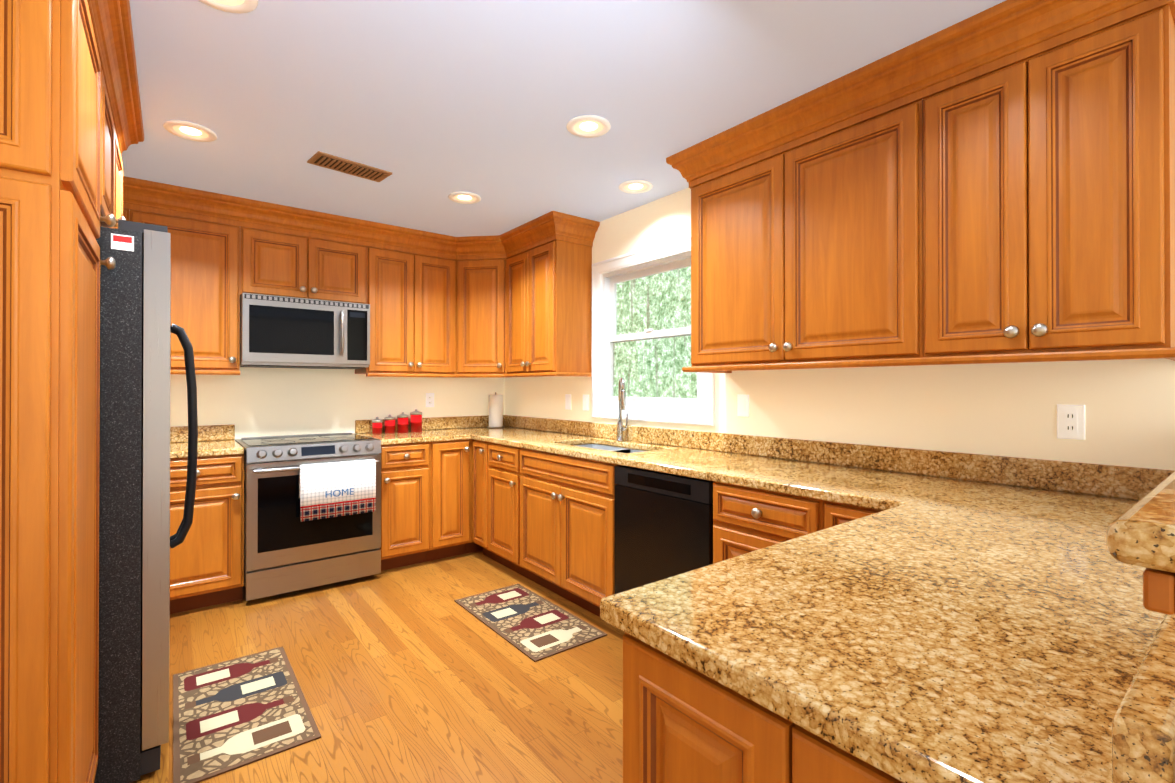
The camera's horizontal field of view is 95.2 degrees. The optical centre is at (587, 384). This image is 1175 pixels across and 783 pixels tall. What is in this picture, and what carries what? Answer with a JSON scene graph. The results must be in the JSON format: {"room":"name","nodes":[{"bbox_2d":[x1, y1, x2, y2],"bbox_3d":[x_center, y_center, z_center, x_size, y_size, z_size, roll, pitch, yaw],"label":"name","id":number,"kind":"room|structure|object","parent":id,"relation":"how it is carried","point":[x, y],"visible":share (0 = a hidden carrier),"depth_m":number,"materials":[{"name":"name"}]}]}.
{"room":"kitchen","nodes":[
{"label":"kitchen","id":0,"kind":"room"},
{"bbox_2d":[129,210,503,439],"bbox_3d":[-2.072,0.064,3.929,3.450,2.440,0.100,0,0,-38],"label":"wall","id":1,"kind":"structure","parent":0,"point":[252,402],"depth_m":3.92,"materials":[{"name":"beige paint"}]},
{"bbox_2d":[267,202,422,375],"bbox_3d":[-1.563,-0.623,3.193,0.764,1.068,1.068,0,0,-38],"label":"upper cabinet","id":2,"kind":"object","parent":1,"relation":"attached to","point":[311,254],"depth_m":3.81,"materials":[{"name":"brown wood"}]},
{"bbox_2d":[240,293,369,368],"bbox_3d":[-1.936,-0.343,3.673,0.756,0.447,0.466,0,0,-38],"label":"over-the-range microwave","id":3,"kind":"object","parent":2,"relation":"attached to","point":[284,332],"visible":1,"depth_m":3.50,"materials":[{"name":"silver metal"}]},
{"bbox_2d":[426,393,433,406],"bbox_3d":[-1.308,0.127,4.452,0.072,0.116,0.009,0,0,-38],"label":"electrical outlet","id":4,"kind":"object","parent":1,"relation":"attached to","point":[429,399],"visible":1,"depth_m":4.45,"materials":[{"name":"white plastic"}]},
{"bbox_2d":[131,550,624,782],"bbox_3d":[0.103,1.321,1.118,3.450,0.100,7.200,0,0,-38],"label":"floor","id":5,"kind":"structure","parent":0,"point":[415,673],"depth_m":2.31,"materials":[{"name":"brown wood"}]},
{"bbox_2d":[0,0,143,782],"bbox_3d":[-1.841,0.055,1.593,0.748,2.438,1.705,0,0,-38],"label":"pantry","id":6,"kind":"object","parent":5,"relation":"on","point":[71,126],"visible":0.81,"depth_m":1.16,"materials":[{"name":"brown wood"}]},
{"bbox_2d":[94,219,197,782],"bbox_3d":[-1.936,0.369,1.889,0.906,1.788,0.889,0,0,-38],"label":"refrigerator","id":7,"kind":"object","parent":5,"relation":"on","point":[137,541],"visible":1,"depth_m":1.71,"materials":[{"name":"silver metal"}]},
{"bbox_2d":[170,454,243,613],"bbox_3d":[-2.363,0.843,3.218,0.461,0.876,0.658,0,0,-38],"label":"base cabinet","id":8,"kind":"object","parent":5,"relation":"on","point":[207,569],"depth_m":3.04,"materials":[{"name":"brown wood"}]},
{"bbox_2d":[170,425,243,458],"bbox_3d":[-2.662,0.333,3.008,1.189,0.139,0.626,0,0,-38],"label":"countertop","id":9,"kind":"structure","parent":8,"relation":"on","point":[213,440],"depth_m":3.40,"materials":[{"name":"stone"}]},
{"bbox_2d":[173,646,320,782],"bbox_3d":[-1.389,1.272,2.143,0.423,0.007,0.850,0,0,-38],"label":"area rug","id":10,"kind":"object","parent":5,"relation":"on","point":[230,715],"visible":1,"depth_m":2.06,"materials":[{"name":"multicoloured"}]},
{"bbox_2d":[235,432,380,600],"bbox_3d":[-1.846,0.819,3.553,0.764,0.928,0.742,0,0,-38],"label":"range","id":11,"kind":"object","parent":5,"relation":"on","point":[312,510],"visible":0.96,"depth_m":3.28,"materials":[{"name":"silver metal"}]},
{"bbox_2d":[299,459,375,521],"bbox_3d":[-1.552,0.649,3.344,0.435,0.336,0.046,0,0,-38],"label":"towel","id":12,"kind":"object","parent":11,"relation":"hanging from","point":[334,489],"depth_m":3.32,"materials":[{"name":"white fabric"}]},
{"bbox_2d":[379,442,437,570],"bbox_3d":[-1.434,0.846,3.938,0.358,0.876,0.658,0,0,-38],"label":"base cabinet","id":13,"kind":"object","parent":5,"relation":"on","point":[426,501],"depth_m":3.73,"materials":[{"name":"brown wood"}]},
{"bbox_2d":[434,439,473,559],"bbox_3d":[-1.171,0.847,4.142,0.308,0.876,0.658,0,0,-38],"label":"base cabinet","id":14,"kind":"object","parent":5,"relation":"on","point":[453,484],"depth_m":3.93,"materials":[{"name":"brown wood"}]},
{"bbox_2d":[473,440,480,545],"bbox_3d":[-0.561,0.847,4.088,0.658,0.876,0.243,0,0,-38],"label":"base cabinet","id":15,"kind":"object","parent":5,"relation":"on","point":[476,444],"depth_m":3.95,"materials":[{"name":"brown wood"}]},
{"bbox_2d":[355,416,469,444],"bbox_3d":[-1.324,0.338,4.041,0.653,0.139,0.633,0,0,-38],"label":"countertop","id":16,"kind":"structure","parent":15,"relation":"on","point":[448,428],"depth_m":4.10,"materials":[{"name":"stone"}]},
{"bbox_2d":[372,417,382,433],"bbox_3d":[-1.600,0.306,4.078,0.076,0.128,0.076,0,0,-38],"label":"canister","id":17,"kind":"object","parent":16,"relation":"on","point":[377,425],"visible":1,"depth_m":4.05,"materials":[{"name":"red"}]},
{"bbox_2d":[384,414,395,432],"bbox_3d":[-1.524,0.299,4.135,0.082,0.142,0.082,0,0,-38],"label":"canister","id":18,"kind":"object","parent":16,"relation":"on","point":[389,424],"visible":1,"depth_m":4.10,"materials":[{"name":"red"}]},
{"bbox_2d":[397,412,408,432],"bbox_3d":[-1.445,0.292,4.196,0.088,0.158,0.088,0,0,-38],"label":"canister","id":19,"kind":"object","parent":16,"relation":"on","point":[402,422],"visible":1,"depth_m":4.16,"materials":[{"name":"red ceramic"}]},
{"bbox_2d":[410,409,421,431],"bbox_3d":[-1.361,0.282,4.260,0.094,0.178,0.094,0,0,-38],"label":"canister","id":20,"kind":"object","parent":16,"relation":"on","point":[416,420],"visible":1,"depth_m":4.22,"materials":[{"name":"red ceramic"}]},
{"bbox_2d":[474,543,482,551],"bbox_3d":[-0.820,0.849,4.451,0.620,0.876,0.600,0,0,-38],"label":"base cabinet","id":21,"kind":"object","parent":5,"relation":"on","point":[476,547],"depth_m":4.14,"materials":[{"name":"brown wood"}]},
{"bbox_2d":[454,584,606,661],"bbox_3d":[-0.343,1.275,2.955,0.435,0.007,0.890,0,0,-38],"label":"area rug","id":22,"kind":"object","parent":5,"relation":"on","point":[533,626],"visible":1,"depth_m":2.88,"materials":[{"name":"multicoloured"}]},
{"bbox_2d":[481,441,596,569],"bbox_3d":[-0.352,0.846,3.819,0.658,0.876,0.439,0,0,-38],"label":"base cabinet","id":23,"kind":"object","parent":5,"relation":"on","point":[501,465],"depth_m":3.62,"materials":[{"name":"brown wood"}]},
{"bbox_2d":[513,468,614,616],"bbox_3d":[0.074,0.951,3.269,0.658,0.660,0.948,0,0,-38],"label":"base cabinet","id":24,"kind":"object","parent":5,"relation":"on","point":[545,520],"depth_m":3.04,"materials":[{"name":"brown wood"}]},
{"bbox_2d":[615,465,712,593],"bbox_3d":[0.559,0.842,2.658,0.604,0.863,0.604,0,0,-38],"label":"dishwasher","id":25,"kind":"object","parent":5,"relation":"on","point":[663,525],"visible":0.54,"depth_m":2.47,"materials":[{"name":"black metal"}]},
{"bbox_2d":[623,633,766,782],"bbox_3d":[0.385,0.833,0.942,0.624,0.876,0.310,0,0,-38],"label":"base cabinet","id":26,"kind":"object","parent":5,"relation":"on","point":[682,723],"depth_m":0.77,"materials":[{"name":"brown wood"}]},
{"bbox_2d":[713,481,808,563],"bbox_3d":[0.887,0.838,2.221,0.658,0.876,0.481,0,0,-38],"label":"base cabinet","id":27,"kind":"object","parent":5,"relation":"on","point":[745,519],"depth_m":2.08,"materials":[{"name":"brown wood"}]},
{"bbox_2d":[462,415,1174,487],"bbox_3d":[0.301,0.422,2.996,0.636,0.316,4.276,0,0,-38],"label":"countertop","id":28,"kind":"structure","parent":27,"relation":"on","point":[750,461],"depth_m":2.55,"materials":[{"name":"stone"}]},
{"bbox_2d":[487,392,503,427],"bbox_3d":[-0.803,0.219,4.691,0.150,0.308,0.150,0,0,-38],"label":"paper towel","id":29,"kind":"object","parent":28,"relation":"on","point":[495,410],"visible":1,"depth_m":4.64,"materials":[{"name":"white paper"}]},
{"bbox_2d":[575,444,643,452],"bbox_3d":[0.120,0.493,3.286,0.362,0.176,0.752,0,0,-38],"label":"sink","id":30,"kind":"object","parent":28,"relation":"in","point":[622,450],"depth_m":3.49,"materials":[{"name":"silver metal"}]},
{"bbox_2d":[616,377,628,440],"bbox_3d":[0.222,0.159,3.482,0.091,0.416,0.129,0,0,-38],"label":"faucet","id":31,"kind":"object","parent":28,"relation":"on","point":[621,400],"visible":1,"depth_m":3.51,"materials":[{"name":"silver metal"}]},
{"bbox_2d":[767,709,902,782],"bbox_3d":[0.575,0.832,0.697,0.624,0.876,0.310,0,0,-38],"label":"base cabinet","id":32,"kind":"object","parent":5,"relation":"on","point":[795,754],"depth_m":0.61,"materials":[{"name":"brown wood"}]},
{"bbox_2d":[809,498,880,533],"bbox_3d":[1.121,0.837,1.919,0.658,0.876,0.283,0,0,-38],"label":"base cabinet","id":33,"kind":"object","parent":5,"relation":"on","point":[823,514],"depth_m":1.83,"materials":[{"name":"brown wood"}]},
{"bbox_2d":[600,463,1174,782],"bbox_3d":[0.687,0.324,1.008,1.192,0.139,0.660,0,0,-38],"label":"countertop","id":34,"kind":"structure","parent":33,"relation":"on","point":[952,617],"depth_m":0.78,"materials":[{"name":"stone"}]},
{"bbox_2d":[121,0,1005,236],"bbox_3d":[0.103,-1.218,1.129,3.450,0.100,7.200,0,0,-38],"label":"ceiling","id":35,"kind":"structure","parent":0,"point":[431,105],"depth_m":2.10,"materials":[{"name":"white paint"}]},
{"bbox_2d":[163,120,216,141],"bbox_3d":[-1.814,-1.157,2.451,0.200,0.009,0.200,0,0,-38],"label":"recessed light","id":36,"kind":"object","parent":35,"relation":"in","point":[190,131],"visible":1,"depth_m":2.44,"materials":[{"name":"white"}]},
{"bbox_2d":[199,0,257,13],"bbox_3d":[-1.084,-1.161,1.575,0.200,0.009,0.200,0,0,-38],"label":"recessed light","id":37,"kind":"object","parent":35,"relation":"in","point":[239,6],"visible":1,"depth_m":1.64,"materials":[{"name":"white"}]},
{"bbox_2d":[307,151,391,181],"bbox_3d":[-1.261,-1.154,2.855,0.380,0.012,0.170,0,0,-45],"label":"ceiling vent","id":38,"kind":"object","parent":35,"relation":"in","point":[333,162],"visible":1,"depth_m":2.83,"materials":[{"name":"gold metal"}]},
{"bbox_2d":[448,191,480,203],"bbox_3d":[-0.758,-1.154,3.308,0.200,0.009,0.200,0,0,-38],"label":"recessed light","id":39,"kind":"object","parent":35,"relation":"in","point":[465,197],"visible":0.98,"depth_m":3.31,"materials":[{"name":"white"}]},
{"bbox_2d":[566,115,610,137],"bbox_3d":[0.005,-1.158,2.407,0.200,0.009,0.200,0,0,-38],"label":"recessed light","id":40,"kind":"object","parent":35,"relation":"in","point":[588,126],"visible":1,"depth_m":2.40,"materials":[{"name":"white"}]},
{"bbox_2d":[619,180,652,193],"bbox_3d":[0.281,-1.155,3.127,0.200,0.009,0.200,0,0,-38],"label":"recessed light","id":41,"kind":"object","parent":35,"relation":"in","point":[636,186],"visible":1,"depth_m":3.12,"materials":[{"name":"white"}]},
{"bbox_2d":[504,99,1174,470],"bbox_3d":[1.427,0.056,2.150,0.100,2.440,7.000,0,0,-38],"label":"wall","id":42,"kind":"structure","parent":0,"point":[1003,409],"depth_m":2.15,"materials":[{"name":"beige paint"}]},
{"bbox_2d":[565,394,570,409],"bbox_3d":[-0.148,0.130,4.092,0.008,0.116,0.072,0,0,-38],"label":"light switch","id":43,"kind":"object","parent":42,"relation":"attached to","point":[568,401],"visible":1,"depth_m":4.09,"materials":[{"name":"white plastic"}]},
{"bbox_2d":[583,395,588,410],"bbox_3d":[-0.013,0.129,3.918,0.008,0.116,0.072,0,0,-38],"label":"light switch","id":44,"kind":"object","parent":42,"relation":"attached to","point":[585,402],"visible":1,"depth_m":3.91,"materials":[{"name":"white plastic"}]},
{"bbox_2d":[592,235,714,425],"bbox_3d":[0.406,-0.318,3.442,0.116,1.100,1.090,0,0,-38],"label":"window","id":45,"kind":"structure","parent":42,"relation":"in","point":[608,275],"depth_m":3.50,"materials":[{"name":"white plastic"}]},
{"bbox_2d":[737,395,748,416],"bbox_3d":[0.823,0.109,2.839,0.008,0.116,0.072,0,0,-38],"label":"electrical outlet","id":46,"kind":"object","parent":42,"relation":"attached to","point":[743,405],"visible":1,"depth_m":2.83,"materials":[{"name":"white plastic"}]},
{"bbox_2d":[666,47,913,371],"bbox_3d":[0.912,-0.627,2.406,0.400,1.068,1.150,0,0,-38],"label":"upper cabinet","id":47,"kind":"object","parent":42,"relation":"attached to","point":[798,207],"depth_m":2.20,"materials":[{"name":"brown wood"}]},
{"bbox_2d":[906,0,1174,363],"bbox_3d":[1.473,-0.630,1.683,0.400,1.068,0.680,0,0,-38],"label":"upper cabinet","id":48,"kind":"object","parent":42,"relation":"attached to","point":[1003,191],"depth_m":1.60,"materials":[{"name":"brown wood"}]},
{"bbox_2d":[1057,404,1084,439],"bbox_3d":[1.626,0.125,1.804,0.009,0.116,0.072,0,0,-38],"label":"outlet","id":49,"kind":"object","parent":42,"relation":"attached to","point":[1070,421],"visible":1,"depth_m":1.80,"materials":[{"name":"white plastic"}]},
{"bbox_3d":[1.179,0.718,0.891,1.828,1.105,0.120,0,0,-38],"label":"wall","id":50,"kind":"structure","parent":0,"visible":0},
{"bbox_2d":[1143,568,1174,614],"bbox_3d":[1.173,0.149,0.890,1.842,0.029,0.152,0,0,-38],"label":"apron","id":51,"kind":"object","parent":50,"relation":"on","point":[1159,591],"visible":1,"depth_m":0.38,"materials":[{"name":"brown wood"}]},
{"bbox_2d":[1106,472,1174,572],"bbox_3d":[1.224,0.117,0.815,1.853,0.033,0.370,0,0,-38],"label":"bar","id":52,"kind":"object","parent":51,"relation":"on","point":[1140,532],"visible":1,"depth_m":0.39,"materials":[{"name":"stone"}]},
{"label":"outside","id":53,"kind":"structure","parent":0,"visible":0},
{"bbox_2d":[613,266,696,397],"bbox_3d":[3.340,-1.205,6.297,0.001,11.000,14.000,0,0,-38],"label":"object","id":54,"kind":"structure","parent":53,"point":[635,354],"depth_m":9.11,"materials":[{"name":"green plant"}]}
]}

